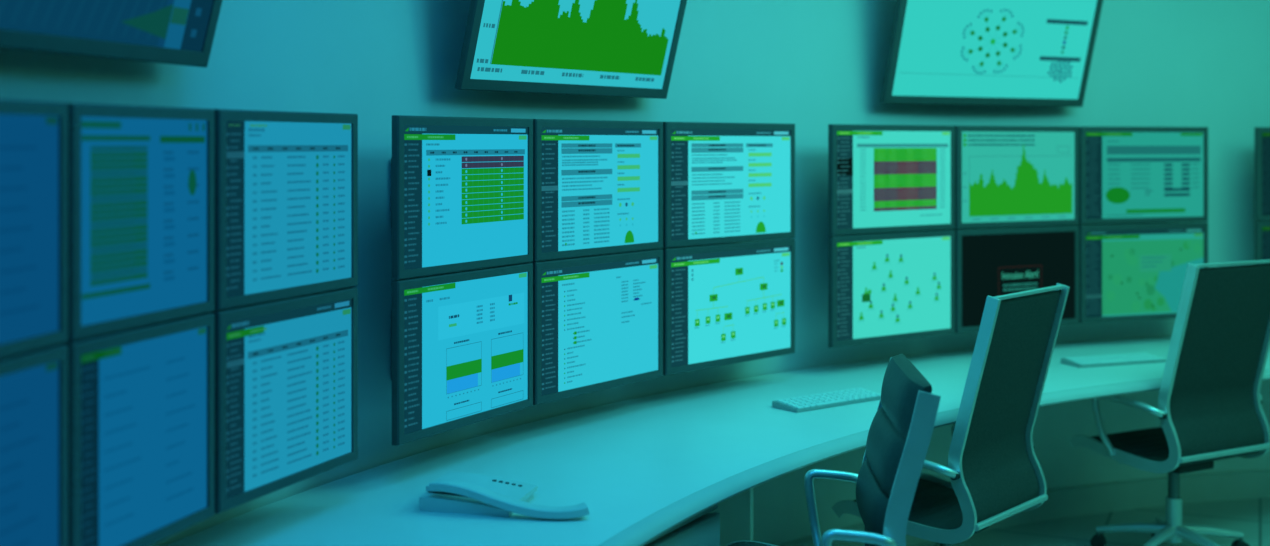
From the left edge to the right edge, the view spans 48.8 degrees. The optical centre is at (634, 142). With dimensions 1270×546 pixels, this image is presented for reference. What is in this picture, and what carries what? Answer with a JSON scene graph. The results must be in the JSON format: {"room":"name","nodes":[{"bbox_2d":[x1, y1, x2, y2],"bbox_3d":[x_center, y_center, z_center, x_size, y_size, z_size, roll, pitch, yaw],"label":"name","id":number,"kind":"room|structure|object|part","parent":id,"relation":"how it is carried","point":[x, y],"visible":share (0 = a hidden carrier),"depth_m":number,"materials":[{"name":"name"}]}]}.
{"room":"control room","nodes":[
{"label":"control room","id":0,"kind":"room"},
{"bbox_2d":[0,0,1269,545],"bbox_3d":[1.502,0.130,3.020,5.043,3.000,10.978,0,0,33],"label":"wall","id":1,"kind":"structure","parent":0,"point":[811,65],"depth_m":5.26,"materials":[{"name":"paint"}]},
{"bbox_2d":[0,344,67,545],"bbox_3d":[-1.163,0.572,2.245,0.225,0.428,0.545,0,0,9],"label":"wall monitor","id":2,"kind":"object","parent":1,"relation":"attached to","point":[33,384],"visible":0.99,"depth_m":2.40,"materials":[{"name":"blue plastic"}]},
{"bbox_2d":[0,99,67,358],"bbox_3d":[-1.163,0.142,2.245,0.225,0.428,0.545,0,0,9],"label":"wall monitor","id":3,"kind":"object","parent":1,"relation":"attached to","point":[33,134],"visible":1,"depth_m":2.40,"materials":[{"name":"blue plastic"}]},
{"bbox_2d":[0,0,222,67],"bbox_3d":[-1.065,-0.491,2.593,0.272,0.644,1.100,0,0,14],"label":"screen","id":4,"kind":"object","parent":1,"relation":"attached to","point":[176,32],"visible":1,"depth_m":2.79,"materials":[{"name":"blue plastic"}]},
{"bbox_2d":[63,313,214,545],"bbox_3d":[-1.053,0.572,2.758,0.223,0.428,0.466,0,0,15],"label":"wall monitor","id":5,"kind":"object","parent":1,"relation":"attached to","point":[141,400],"visible":0.97,"depth_m":2.71,"materials":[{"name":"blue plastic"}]},
{"bbox_2d":[68,103,214,341],"bbox_3d":[-1.053,0.142,2.758,0.223,0.428,0.466,0,0,15],"label":"wall monitor","id":6,"kind":"object","parent":1,"relation":"attached to","point":[141,179],"visible":0.97,"depth_m":2.70,"materials":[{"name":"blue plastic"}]},
{"bbox_2d":[211,287,357,513],"bbox_3d":[-0.889,0.572,3.261,0.225,0.428,0.545,0,0,21],"label":"wall monitor","id":7,"kind":"object","parent":1,"relation":"attached to","point":[286,370],"visible":1,"depth_m":3.19,"materials":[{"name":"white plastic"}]},
{"bbox_2d":[214,109,357,310],"bbox_3d":[-0.889,0.142,3.261,0.225,0.428,0.545,0,0,21],"label":"wall monitor","id":8,"kind":"object","parent":1,"relation":"attached to","point":[286,183],"visible":0.98,"depth_m":3.19,"materials":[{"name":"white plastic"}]},
{"bbox_2d":[391,263,532,445],"bbox_3d":[-0.557,0.572,3.964,0.228,0.428,0.634,0,0,29],"label":"wall monitor","id":9,"kind":"object","parent":1,"relation":"attached to","point":[462,342],"visible":1,"depth_m":3.88,"materials":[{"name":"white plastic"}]},
{"bbox_2d":[391,115,532,279],"bbox_3d":[-0.557,0.142,3.964,0.228,0.428,0.634,0,0,29],"label":"wall monitor","id":10,"kind":"object","parent":1,"relation":"attached to","point":[462,187],"visible":1,"depth_m":3.88,"materials":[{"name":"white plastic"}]},
{"bbox_2d":[455,0,686,98],"bbox_3d":[-0.182,-0.462,4.493,0.270,0.613,1.048,0,0,37],"label":"screen","id":11,"kind":"object","parent":1,"relation":"attached to","point":[615,48],"visible":1,"depth_m":4.45,"materials":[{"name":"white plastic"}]},
{"bbox_2d":[531,249,662,404],"bbox_3d":[-0.191,0.572,4.526,0.229,0.428,0.656,0,0,37],"label":"wall monitor","id":12,"kind":"object","parent":1,"relation":"attached to","point":[598,319],"visible":1,"depth_m":4.43,"materials":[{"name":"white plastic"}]},
{"bbox_2d":[533,119,662,261],"bbox_3d":[-0.191,0.142,4.526,0.229,0.428,0.656,0,0,37],"label":"wall monitor","id":13,"kind":"object","parent":1,"relation":"attached to","point":[598,184],"visible":1,"depth_m":4.44,"materials":[{"name":"black plastic"}]},
{"bbox_2d":[663,239,794,374],"bbox_3d":[0.271,0.572,5.064,0.230,0.428,0.707,0,0,44],"label":"wall monitor","id":14,"kind":"object","parent":1,"relation":"attached to","point":[730,303],"visible":1,"depth_m":4.96,"materials":[{"name":"glass"}]},
{"bbox_2d":[663,122,794,247],"bbox_3d":[0.271,0.142,5.064,0.230,0.428,0.707,0,0,44],"label":"wall monitor","id":15,"kind":"object","parent":1,"relation":"attached to","point":[723,183],"visible":1,"depth_m":4.96,"materials":[{"name":"glass"}]},
{"bbox_2d":[828,230,954,347],"bbox_3d":[0.973,0.572,5.662,0.694,0.428,0.230,0,0,-35],"label":"wall monitor","id":16,"kind":"object","parent":1,"relation":"attached to","point":[883,287],"visible":1,"depth_m":5.56,"materials":[{"name":"black plastic"}]},
{"bbox_2d":[828,124,954,235],"bbox_3d":[0.973,0.142,5.662,0.694,0.428,0.230,0,0,-35],"label":"wall monitor","id":17,"kind":"object","parent":1,"relation":"attached to","point":[882,178],"visible":1,"depth_m":5.56,"materials":[{"name":"glass"}]},
{"bbox_2d":[881,0,1102,106],"bbox_3d":[1.521,-0.489,5.965,1.120,0.655,0.285,0,0,-29],"label":"screen","id":18,"kind":"object","parent":1,"relation":"attached to","point":[943,52],"visible":1,"depth_m":5.93,"materials":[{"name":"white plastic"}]},
{"bbox_2d":[955,225,1078,332],"bbox_3d":[1.579,0.572,6.034,0.684,0.428,0.230,0,0,-28],"label":"wall monitor","id":19,"kind":"object","parent":1,"relation":"attached to","point":[993,262],"visible":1,"depth_m":5.91,"materials":[{"name":"black glass"}]},
{"bbox_2d":[955,126,1078,228],"bbox_3d":[1.579,0.142,6.034,0.684,0.428,0.230,0,0,-28],"label":"wall monitor","id":20,"kind":"object","parent":1,"relation":"attached to","point":[1006,176],"visible":1,"depth_m":5.93,"materials":[{"name":"teal glass"}]},
{"bbox_2d":[1079,222,1207,322],"bbox_3d":[2.229,0.572,6.320,0.692,0.428,0.230,0,0,-20],"label":"wall monitor","id":21,"kind":"object","parent":1,"relation":"attached to","point":[1128,272],"visible":0.96,"depth_m":6.20,"materials":[{"name":"green glass"}]},
{"bbox_2d":[1079,126,1207,224],"bbox_3d":[2.229,0.142,6.320,0.692,0.428,0.230,0,0,-20],"label":"wall monitor","id":22,"kind":"object","parent":1,"relation":"attached to","point":[1127,175],"visible":1,"depth_m":6.21,"materials":[{"name":"black plastic"}]},
{"bbox_2d":[1254,221,1269,264],"bbox_3d":[3.160,0.572,6.562,0.682,0.428,0.230,0,0,-9],"label":"wall monitor","id":23,"kind":"object","parent":1,"relation":"attached to","point":[1261,228],"visible":0.35,"depth_m":6.40,"materials":[{"name":"black plastic"}]},
{"bbox_2d":[1254,127,1269,220],"bbox_3d":[3.160,0.142,6.562,0.682,0.428,0.230,0,0,-9],"label":"wall monitor","id":24,"kind":"object","parent":1,"relation":"attached to","point":[1261,134],"visible":1,"depth_m":6.40,"materials":[{"name":"black plastic"}]},
{"bbox_2d":[912,498,1269,545],"bbox_3d":[4.008,1.690,1.392,11.320,0.120,11.320,0,0,0],"label":"floor","id":25,"kind":"structure","parent":0,"point":[1251,517],"depth_m":5.95,"materials":[{"name":"tile"}]},
{"bbox_2d":[642,504,719,545],"bbox_3d":[-0.103,1.296,3.719,0.532,0.668,0.440,0,0,30],"label":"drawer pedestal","id":26,"kind":"object","parent":25,"relation":"on","point":[702,529],"visible":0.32,"depth_m":3.65,"materials":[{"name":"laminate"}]},
{"bbox_2d":[166,336,1269,545],"bbox_3d":[1.910,1.265,3.162,5.207,0.730,10.689,0,0,40],"label":"curved desk","id":27,"kind":"object","parent":25,"relation":"on","point":[642,467],"visible":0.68,"depth_m":4.44,"materials":[{"name":"laminate"}]},
{"bbox_2d":[419,472,588,518],"bbox_3d":[-0.299,0.863,3.458,0.427,0.074,0.216,0,0,14],"label":"desk phone","id":28,"kind":"object","parent":27,"relation":"on","point":[452,492],"visible":1,"depth_m":3.40,"materials":[{"name":"plastic"}]},
{"bbox_3d":[0.300,1.284,4.784,0.250,0.691,0.018,0,0,42],"label":"support panel","id":29,"kind":"part","parent":27,"relation":"part of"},
{"bbox_2d":[772,388,880,412],"bbox_3d":[0.673,0.887,4.847,0.430,0.026,0.125,0,0,-37],"label":"keyboard","id":30,"kind":"object","parent":27,"relation":"on","point":[855,395],"visible":1,"depth_m":4.81,"materials":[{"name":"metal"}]},
{"bbox_3d":[1.939,1.224,3.128,5.038,0.572,10.434,0,0,40],"label":"modesty panel","id":31,"kind":"part","parent":27,"relation":"part of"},
{"bbox_2d":[1061,352,1165,367],"bbox_3d":[1.960,0.887,5.733,0.430,0.026,0.125,0,0,-20],"label":"keyboard","id":32,"kind":"object","parent":27,"relation":"on","point":[1132,358],"visible":1,"depth_m":5.70,"materials":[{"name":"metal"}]},
{"bbox_2d":[726,353,940,545],"bbox_3d":[0.440,1.103,3.604,0.608,1.053,0.646,0,0,3],"label":"office chair","id":33,"kind":"object","parent":25,"relation":"on","point":[902,425],"visible":1,"depth_m":3.39,"materials":[{"name":"leather"}]},
{"bbox_3d":[0.421,1.125,3.606,0.403,0.095,0.506,0,0,3],"label":"seat","id":34,"kind":"part","parent":33,"relation":"part of","materials":[{"name":"black leather"}]},
{"bbox_3d":[0.563,1.032,3.888,0.183,0.246,0.062,0,0,3],"label":"armrest","id":35,"kind":"part","parent":33,"relation":"part of","materials":[{"name":"metal"}]},
{"bbox_3d":[0.531,1.032,3.309,0.183,0.246,0.062,0,0,3],"label":"armrest","id":36,"kind":"part","parent":33,"relation":"part of","materials":[{"name":"metal"}]},
{"bbox_3d":[0.656,0.861,3.593,0.150,0.568,0.506,0,0,3],"label":"backrest","id":37,"kind":"part","parent":33,"relation":"part of","materials":[{"name":"black leather"}]},
{"bbox_3d":[0.465,0.887,3.341,0.522,0.595,0.016,0,0,3],"label":"rail","id":38,"kind":"part","parent":33,"relation":"part of","materials":[{"name":"metal"}]},
{"bbox_2d":[832,283,1069,545],"bbox_3d":[1.054,1.052,4.727,0.634,1.155,0.624,0,0,41],"label":"office chair","id":39,"kind":"object","parent":25,"relation":"on","point":[994,470],"visible":0.87,"depth_m":4.57,"materials":[{"name":"metal"}]},
{"bbox_3d":[1.024,1.234,4.753,0.469,0.051,0.489,0,0,41],"label":"seat","id":40,"kind":"part","parent":39,"relation":"part of","materials":[{"name":"black fabric"}]},
{"bbox_3d":[0.897,0.874,4.527,0.611,0.798,0.016,0,0,41],"label":"rail","id":41,"kind":"part","parent":39,"relation":"part of","materials":[{"name":"metal"}]},
{"bbox_3d":[0.886,1.123,4.500,0.326,0.246,0.062,0,0,41],"label":"armrest","id":42,"kind":"part","parent":39,"relation":"part of","materials":[{"name":"metal"}]},
{"bbox_3d":[1.254,1.123,4.926,0.326,0.246,0.062,0,0,41],"label":"armrest","id":43,"kind":"part","parent":39,"relation":"part of","materials":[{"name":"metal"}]},
{"bbox_3d":[1.229,0.874,4.911,0.611,0.798,0.016,0,0,41],"label":"rail","id":44,"kind":"part","parent":39,"relation":"part of","materials":[{"name":"metal"}]},
{"bbox_3d":[1.225,0.862,4.579,0.144,0.736,0.489,0,0,41],"label":"backrest","id":45,"kind":"part","parent":39,"relation":"part of","materials":[{"name":"black fabric"}]},
{"bbox_2d":[1070,260,1269,545],"bbox_3d":[2.121,1.035,5.479,0.631,1.190,0.611,0,0,-29],"label":"office chair","id":46,"kind":"object","parent":25,"relation":"on","point":[1209,410],"visible":0.99,"depth_m":5.32,"materials":[{"name":"metal"}]},
{"bbox_3d":[1.877,1.087,5.331,0.062,0.246,0.326,0,0,-29],"label":"armrest","id":47,"kind":"part","parent":46,"relation":"part of","materials":[{"name":"metal"}]},
{"bbox_3d":[1.978,1.533,5.567,0.275,0.084,0.048,0,0,29],"label":"leg","id":48,"kind":"part","parent":46,"relation":"part of","materials":[{"name":"metal"}]},
{"bbox_3d":[1.897,0.839,5.352,0.016,0.798,0.611,0,0,-29],"label":"rail","id":49,"kind":"part","parent":46,"relation":"part of","materials":[{"name":"metal"}]},
{"bbox_3d":[2.000,1.533,5.386,0.275,0.084,0.048,0,0,-43],"label":"leg","id":50,"kind":"part","parent":46,"relation":"part of","materials":[{"name":"metal"}]},
{"bbox_3d":[2.143,1.533,5.644,0.048,0.084,0.275,0,0,11],"label":"leg","id":51,"kind":"part","parent":46,"relation":"part of","materials":[{"name":"metal"}]},
{"bbox_3d":[2.096,1.199,5.523,0.496,0.051,0.469,0,0,-29],"label":"seat","id":52,"kind":"part","parent":46,"relation":"part of","materials":[{"name":"black fabric"}]},
{"bbox_3d":[2.189,1.533,5.356,0.048,0.084,0.275,0,0,-29],"label":"leg","id":53,"kind":"part","parent":46,"relation":"part of","materials":[{"name":"metal"}]},
{"bbox_3d":[2.268,1.533,5.510,0.275,0.084,0.048,0,0,-7],"label":"leg","id":54,"kind":"part","parent":46,"relation":"part of","materials":[{"name":"metal"}]},
{"bbox_3d":[2.345,0.839,5.605,0.016,0.798,0.611,0,0,-29],"label":"rail","id":55,"kind":"part","parent":46,"relation":"part of","materials":[{"name":"metal"}]},
{"bbox_3d":[2.226,0.827,5.292,0.496,0.736,0.144,0,0,-29],"label":"backrest","id":56,"kind":"part","parent":46,"relation":"part of","materials":[{"name":"black fabric"}]}
]}

